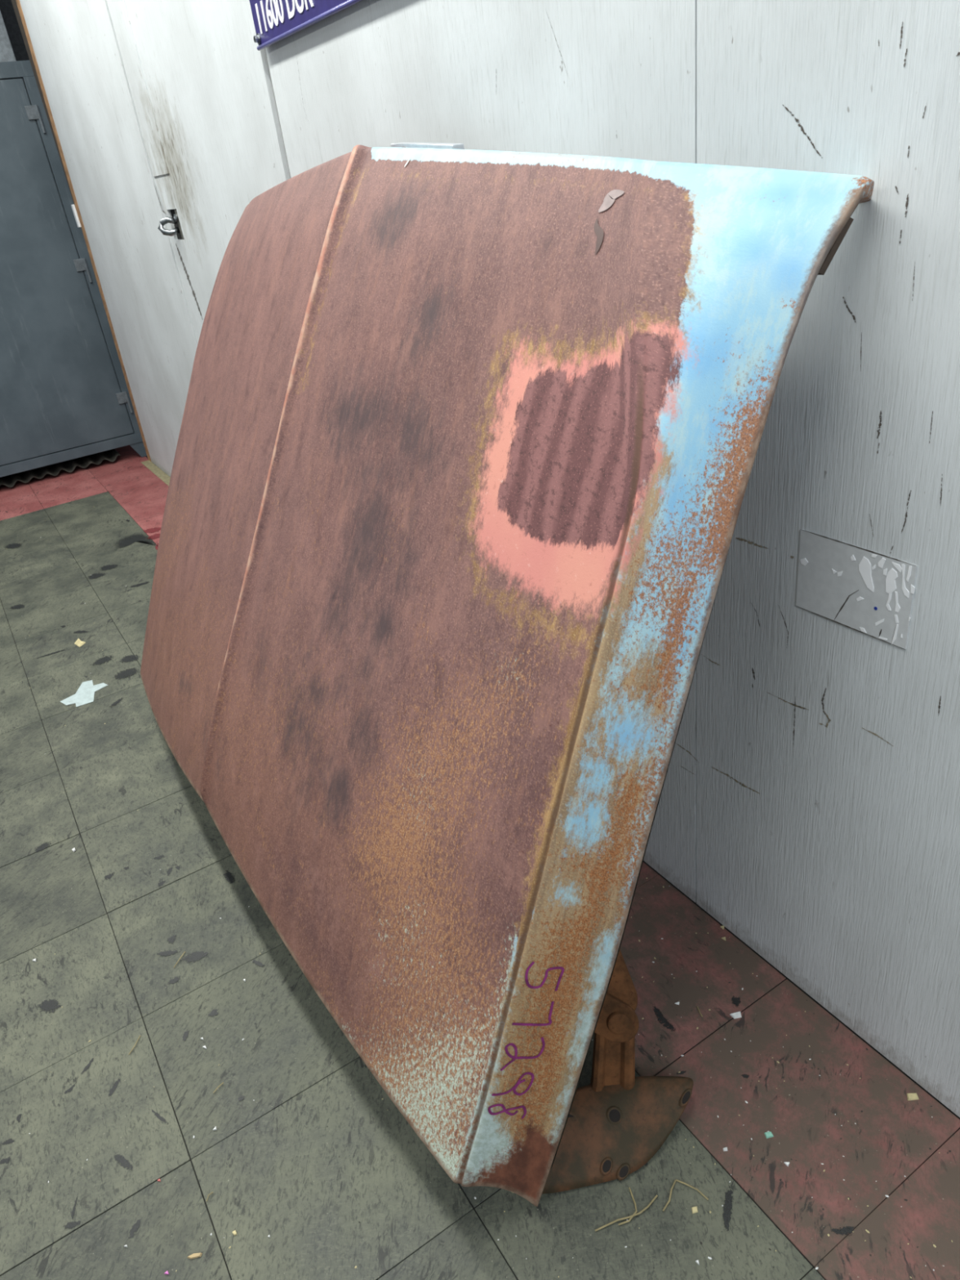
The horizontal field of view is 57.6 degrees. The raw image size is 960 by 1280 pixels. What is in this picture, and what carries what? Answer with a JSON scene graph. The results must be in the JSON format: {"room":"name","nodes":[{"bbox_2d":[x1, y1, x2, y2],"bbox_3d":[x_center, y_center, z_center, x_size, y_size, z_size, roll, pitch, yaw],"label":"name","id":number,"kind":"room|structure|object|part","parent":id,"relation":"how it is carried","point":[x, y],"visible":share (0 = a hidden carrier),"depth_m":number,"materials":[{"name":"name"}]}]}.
{"room":"auto repair shop","nodes":[
{"label":"auto repair shop","id":0,"kind":"room"},
{"bbox_2d":[0,0,29,61],"bbox_3d":[-3.085,-2.201,4.492,3.350,2.700,0.150,-22,32,-25],"label":"wall","id":1,"kind":"structure","parent":0,"point":[6,8],"depth_m":4.46,"materials":[{"name":"black"}]},
{"bbox_2d":[0,444,959,1279],"bbox_3d":[-1.342,0.449,2.143,2.470,0.061,7.392,-22,32,-25],"label":"floor","id":2,"kind":"structure","parent":0,"point":[117,912],"depth_m":1.36,"materials":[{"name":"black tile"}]},
{"bbox_2d":[0,448,120,487],"bbox_3d":[-2.424,-0.959,4.816,0.790,0.051,0.444,-22,32,-25],"label":"sheet","id":3,"kind":"object","parent":2,"relation":"on","point":[83,462],"visible":0.46,"depth_m":4.76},
{"bbox_2d":[0,60,146,477],"bbox_3d":[-2.529,-1.753,4.421,1.054,1.856,0.566,-22,32,-25],"label":"door","id":4,"kind":"structure","parent":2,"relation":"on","point":[64,395],"depth_m":4.39,"materials":[{"name":"grey metal"}]},
{"bbox_2d":[0,10,16,62],"bbox_3d":[-2.684,-2.752,3.872,0.985,0.442,0.440,-22,32,-25],"label":"box","id":5,"kind":"object","parent":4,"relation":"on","point":[6,54],"visible":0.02,"depth_m":3.97,"materials":[{"name":"grey"}]},
{"bbox_3d":[-2.487,-2.443,3.791,1.034,0.062,0.016,-22,32,-25],"label":"rail","id":6,"kind":"part","parent":4,"relation":"part of","materials":[{"name":"grey metal"}]},
{"bbox_3d":[-2.283,-0.951,4.617,1.034,0.052,0.016,-22,32,-25],"label":"rail","id":7,"kind":"part","parent":4,"relation":"part of","materials":[{"name":"grey metal"}]},
{"bbox_2d":[71,204,81,227],"bbox_3d":[-1.902,-1.998,4.116,0.011,0.097,0.037,-22,32,-25],"label":"white catch","id":8,"kind":"object","parent":4,"relation":"attached to","point":[73,206],"visible":1,"depth_m":4.11,"materials":[{"name":"plastic"}]},
{"bbox_3d":[-1.973,-1.865,4.411,0.052,1.660,0.016,-22,32,-25],"label":"rail","id":9,"kind":"part","parent":4,"relation":"part of","materials":[{"name":"grey metal"}]},
{"bbox_3d":[-1.896,-1.063,4.860,0.095,0.084,0.050,-22,32,-25],"label":"leg","id":10,"kind":"part","parent":4,"relation":"part of","materials":[{"name":"grey metal"}]},
{"bbox_2d":[74,638,85,647],"bbox_3d":[-1.316,0.007,2.869,0.070,0.003,0.027,21,40,41],"label":"chip","id":11,"kind":"object","parent":2,"relation":"on","point":[78,642],"visible":1,"depth_m":2.86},
{"bbox_2d":[60,680,107,706],"bbox_3d":[-1.155,0.156,2.562,0.109,0.001,0.142,1,30,16],"label":"scrap","id":12,"kind":"object","parent":2,"relation":"on","point":[85,694],"visible":1,"depth_m":2.56,"materials":[{"name":"white paper"}]},
{"bbox_2d":[186,1253,202,1258],"bbox_3d":[-0.381,0.822,1.166,0.020,0.003,0.006,-11,29,-5],"label":"dry leaf","id":13,"kind":"object","parent":2,"relation":"on","point":[193,1255],"visible":1,"depth_m":1.17,"materials":[{"name":"beige plant"}]},
{"bbox_2d":[21,524,952,1278],"bbox_3d":[-0.910,0.244,2.342,1.395,0.001,4.600,-22,32,-25],"label":"floor grit","id":14,"kind":"structure","parent":2,"relation":"on","point":[930,1148],"depth_m":1.19,"materials":[{"name":"white paint"}]},
{"bbox_2d":[140,142,874,1206],"bbox_3d":[-0.281,-0.160,1.597,0.687,1.269,1.781,-22,32,-25],"label":"hood","id":15,"kind":"object","parent":2,"relation":"on","point":[468,440],"visible":1,"depth_m":1.11,"materials":[{"name":"paint"}]},
{"bbox_3d":[0.187,0.594,1.248,0.076,0.145,0.074,-6,29,3],"label":"hinge arm","id":16,"kind":"part","parent":15,"relation":"part of"},
{"bbox_2d":[595,1195,657,1231],"bbox_3d":[0.194,0.754,1.144,0.096,0.004,0.011,-18,30,-17],"label":"straw","id":17,"kind":"object","parent":2,"relation":"on","point":[655,1197],"visible":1,"depth_m":1.14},
{"bbox_2d":[617,1186,636,1225],"bbox_3d":[0.198,0.749,1.152,0.019,0.004,0.052,7,32,25],"label":"straw","id":18,"kind":"object","parent":2,"relation":"on","point":[629,1188],"visible":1,"depth_m":1.15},
{"bbox_2d":[662,1179,675,1211],"bbox_3d":[0.253,0.738,1.160,0.005,0.004,0.045,11,34,31],"label":"straw","id":19,"kind":"object","parent":2,"relation":"on","point":[674,1182],"visible":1,"depth_m":1.16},
{"bbox_2d":[675,1179,708,1199],"bbox_3d":[0.283,0.731,1.165,0.046,0.004,0.005,15,36,35],"label":"straw","id":20,"kind":"object","parent":2,"relation":"on","point":[682,1182],"visible":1,"depth_m":1.16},
{"bbox_2d":[691,1206,697,1213],"bbox_3d":[0.281,0.745,1.143,0.009,0.002,0.007,-10,29,-5],"label":"chip","id":21,"kind":"object","parent":2,"relation":"on","point":[694,1209],"visible":1,"depth_m":1.14,"materials":[{"name":"beige"}]},
{"bbox_2d":[729,1011,741,1018],"bbox_3d":[0.406,0.594,1.384,0.018,0.003,0.010,-11,29,-5],"label":"chip","id":22,"kind":"object","parent":2,"relation":"on","point":[736,1015],"visible":1,"depth_m":1.38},
{"bbox_2d":[764,1131,773,1138],"bbox_3d":[0.402,0.688,1.216,0.011,0.003,0.008,-11,29,-6],"label":"chip","id":23,"kind":"object","parent":2,"relation":"on","point":[768,1135],"visible":1,"depth_m":1.21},
{"bbox_2d":[906,1093,919,1100],"bbox_3d":[0.612,0.647,1.238,0.016,0.003,0.010,-4,29,6],"label":"chip","id":24,"kind":"object","parent":2,"relation":"on","point":[910,1096],"visible":1,"depth_m":1.24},
{"bbox_2d":[11,0,959,1117],"bbox_3d":[-0.282,-1.087,1.786,0.125,2.700,6.220,-22,32,-25],"label":"wall","id":25,"kind":"structure","parent":0,"point":[809,804],"depth_m":1.18,"materials":[{"name":"white paint"}]},
{"bbox_3d":[-1.510,-1.857,3.478,0.012,2.697,1.616,-22,32,-25],"label":"wall panel","id":26,"kind":"part","parent":25,"relation":"part of","materials":[{"name":"white paint"}]},
{"bbox_2d":[157,209,183,239],"bbox_3d":[-1.002,-1.351,2.847,0.107,0.087,0.039,7,32,25],"label":"hasp staple","id":27,"kind":"object","parent":25,"relation":"attached to","point":[175,220],"visible":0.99,"depth_m":2.84,"materials":[{"name":"metal"}]},
{"bbox_3d":[-0.969,-1.343,2.824,0.006,0.087,0.028,-22,32,-25],"label":"strike plate","id":28,"kind":"part","parent":27,"relation":"part of","materials":[{"name":"silver metal"}]},
{"bbox_3d":[-0.764,-1.362,2.400,0.012,2.697,1.172,-22,32,-25],"label":"wall panel","id":29,"kind":"part","parent":25,"relation":"part of","materials":[{"name":"white paint"}]},
{"bbox_2d":[249,0,361,50],"bbox_3d":[-0.263,-1.176,1.497,0.014,0.165,0.818,-22,32,-25],"label":"street sign","id":30,"kind":"object","parent":25,"relation":"attached to","point":[274,20],"visible":1,"depth_m":1.70,"materials":[{"name":"blue metal"}]},
{"bbox_3d":[-0.099,-0.919,1.436,0.012,2.697,1.269,-22,32,-25],"label":"wall panel","id":31,"kind":"part","parent":25,"relation":"part of","materials":[{"name":"white paint"}]},
{"bbox_3d":[0.782,-0.332,0.157,0.012,2.697,2.047,-22,32,-25],"label":"wall panel","id":32,"kind":"part","parent":25,"relation":"part of","materials":[{"name":"white paint"}]},
{"bbox_2d":[795,528,917,649],"bbox_3d":[0.443,-0.063,1.041,0.002,0.108,0.158,-22,32,-25],"label":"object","id":33,"kind":"object","parent":25,"relation":"attached to","point":[869,593],"visible":1,"depth_m":1.03,"materials":[{"name":"clear plastic"}]}
]}

